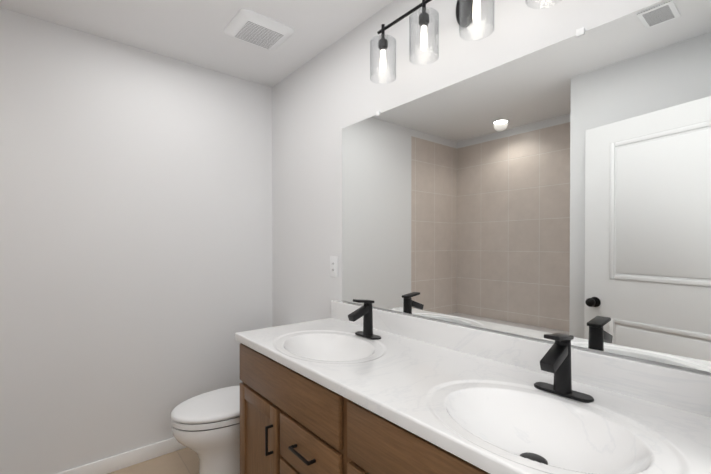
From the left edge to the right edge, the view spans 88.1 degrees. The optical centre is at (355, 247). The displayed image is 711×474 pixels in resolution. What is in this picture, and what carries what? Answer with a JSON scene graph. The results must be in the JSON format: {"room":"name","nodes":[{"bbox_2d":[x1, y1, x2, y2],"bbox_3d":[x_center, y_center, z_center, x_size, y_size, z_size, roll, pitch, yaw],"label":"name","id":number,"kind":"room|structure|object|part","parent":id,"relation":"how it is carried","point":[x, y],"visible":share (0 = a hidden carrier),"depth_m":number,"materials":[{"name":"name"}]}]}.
{"room":"bathroom","nodes":[
{"label":"bathroom","id":0,"kind":"room"},
{"bbox_2d":[0,7,271,473],"bbox_3d":[-1.245,0.049,2.268,1.535,2.440,0.120,0,1,-39],"label":"wall","id":1,"kind":"structure","parent":0,"point":[135,239],"depth_m":2.09,"materials":[{"name":"white paint"}]},
{"bbox_2d":[56,437,185,473],"bbox_3d":[-1.202,1.227,2.227,1.533,0.086,0.013,0,1,-39],"label":"baseboard","id":2,"kind":"structure","parent":1,"relation":"attached to","point":[129,458],"depth_m":2.13,"materials":[{"name":"white wood"}]},
{"bbox_2d":[108,447,198,473],"bbox_3d":[-0.323,1.314,0.563,2.535,0.060,3.940,0,1,-39],"label":"floor","id":3,"kind":"structure","parent":0,"point":[184,460],"depth_m":2.14,"materials":[{"name":"tile"}]},
{"bbox_2d":[171,385,239,473],"bbox_3d":[-0.627,0.902,2.104,0.784,0.738,0.450,0,1,-39],"label":"toilet","id":4,"kind":"object","parent":3,"relation":"on","point":[205,427],"visible":0.4,"depth_m":1.89,"materials":[{"name":"white ceramic"}]},
{"bbox_3d":[-0.727,0.887,2.022,0.522,0.030,0.380,0,1,-39],"label":"seat","id":5,"kind":"part","parent":4,"relation":"part of","materials":[{"name":"white plastic"}]},
{"bbox_3d":[-0.728,0.853,2.020,0.523,0.030,0.384,0,1,-39],"label":"lid","id":6,"kind":"part","parent":4,"relation":"part of","materials":[{"name":"white plastic"}]},
{"bbox_3d":[-0.700,1.089,2.045,0.589,0.364,0.372,0,1,-39],"label":"bowl","id":7,"kind":"part","parent":4,"relation":"part of","materials":[{"name":"white ceramic"}]},
{"bbox_2d":[235,299,710,473],"bbox_3d":[0.181,0.757,1.272,0.603,1.043,1.691,0,1,-39],"label":"bathroom vanity","id":8,"kind":"object","parent":3,"relation":"on","point":[350,388],"visible":1,"depth_m":1.06,"materials":[{"name":"white stone"}]},
{"bbox_2d":[348,299,380,339],"bbox_3d":[0.026,0.319,1.652,0.131,0.173,0.155,0,1,-39],"label":"faucet","id":9,"kind":"object","parent":8,"relation":"on","point":[365,311],"depth_m":1.66,"materials":[{"name":"black metal"}]},
{"bbox_2d":[331,300,710,416],"bbox_3d":[0.406,0.358,1.454,0.020,0.100,1.691,0,1,-39],"label":"backsplash","id":10,"kind":"structure","parent":8,"relation":"on","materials":[{"name":"stone"}]},
{"bbox_2d":[534,333,593,402],"bbox_3d":[0.554,0.324,1.012,0.131,0.173,0.155,0,1,-39],"label":"faucet","id":11,"kind":"object","parent":8,"relation":"on","point":[557,360],"depth_m":1.02,"materials":[{"name":"black metal"}]},
{"bbox_2d":[0,0,393,86],"bbox_3d":[-0.323,-1.186,0.541,2.535,0.060,3.940,0,1,-39],"label":"ceiling","id":12,"kind":"structure","parent":0,"point":[190,31],"depth_m":1.92,"materials":[{"name":"white paint"}]},
{"bbox_2d":[224,8,293,49],"bbox_3d":[-0.520,-1.153,1.980,0.300,0.029,0.275,0,1,-39],"label":"ceiling vent","id":13,"kind":"object","parent":12,"relation":"in","point":[255,28],"visible":1,"depth_m":1.94,"materials":[{"name":"white plastic"}]},
{"bbox_2d":[272,0,710,374],"bbox_3d":[0.609,0.058,1.320,0.120,2.440,3.940,0,1,-39],"label":"wall","id":14,"kind":"structure","parent":0,"point":[321,100],"depth_m":2.04,"materials":[{"name":"white paint"}]},
{"bbox_2d":[330,256,337,276],"bbox_3d":[-0.126,0.111,2.108,0.008,0.118,0.072,0,1,-39],"label":"electrical outlet plate","id":15,"kind":"object","parent":14,"relation":"attached to","point":[333,266],"visible":1,"depth_m":2.10,"materials":[{"name":"white plastic"}]},
{"bbox_2d":[370,0,438,83],"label":"sconce","id":16,"kind":"object","parent":14,"relation":"attached to","point":[423,21],"depth_m":1.49,"materials":[{"name":"black"}]},
{"bbox_3d":[0.122,-0.829,1.624,0.115,0.165,0.115,0,1,-39],"label":"lamp shade","id":17,"kind":"part","parent":16,"relation":"part of","materials":[{"name":"clear glass"}]},
{"bbox_3d":[0.122,-0.824,1.624,0.026,0.095,0.026,0,1,-39],"label":"bulb","id":18,"kind":"part","parent":16,"relation":"part of","materials":[{"name":"white glass"}]},
{"bbox_3d":[0.269,-0.827,1.445,0.115,0.165,0.115,0,1,-39],"label":"lamp shade","id":19,"kind":"part","parent":16,"relation":"part of","materials":[{"name":"clear glass"}]},
{"bbox_3d":[0.269,-0.822,1.445,0.026,0.095,0.026,0,1,-39],"label":"bulb","id":20,"kind":"part","parent":16,"relation":"part of","materials":[{"name":"white glass"}]},
{"bbox_2d":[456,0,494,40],"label":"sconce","id":21,"kind":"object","parent":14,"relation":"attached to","point":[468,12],"depth_m":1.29,"materials":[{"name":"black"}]},
{"bbox_3d":[0.417,-0.825,1.265,0.115,0.165,0.115,0,1,-39],"label":"lamp shade","id":22,"kind":"part","parent":21,"relation":"part of","materials":[{"name":"clear glass"}]},
{"bbox_3d":[0.417,-0.820,1.265,0.026,0.095,0.026,0,1,-39],"label":"bulb","id":23,"kind":"part","parent":21,"relation":"part of","materials":[{"name":"white glass"}]},
{"bbox_3d":[0.566,-0.824,1.085,0.115,0.165,0.115,0,1,-39],"label":"lamp shade","id":24,"kind":"part","parent":21,"relation":"part of","materials":[{"name":"clear glass"}]},
{"bbox_2d":[342,0,710,371],"bbox_3d":[0.416,-0.183,1.446,0.010,0.968,1.542,0,1,-39],"label":"mirror","id":25,"kind":"object","parent":14,"relation":"attached to","point":[563,187],"visible":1,"depth_m":1.16,"materials":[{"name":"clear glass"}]}
]}

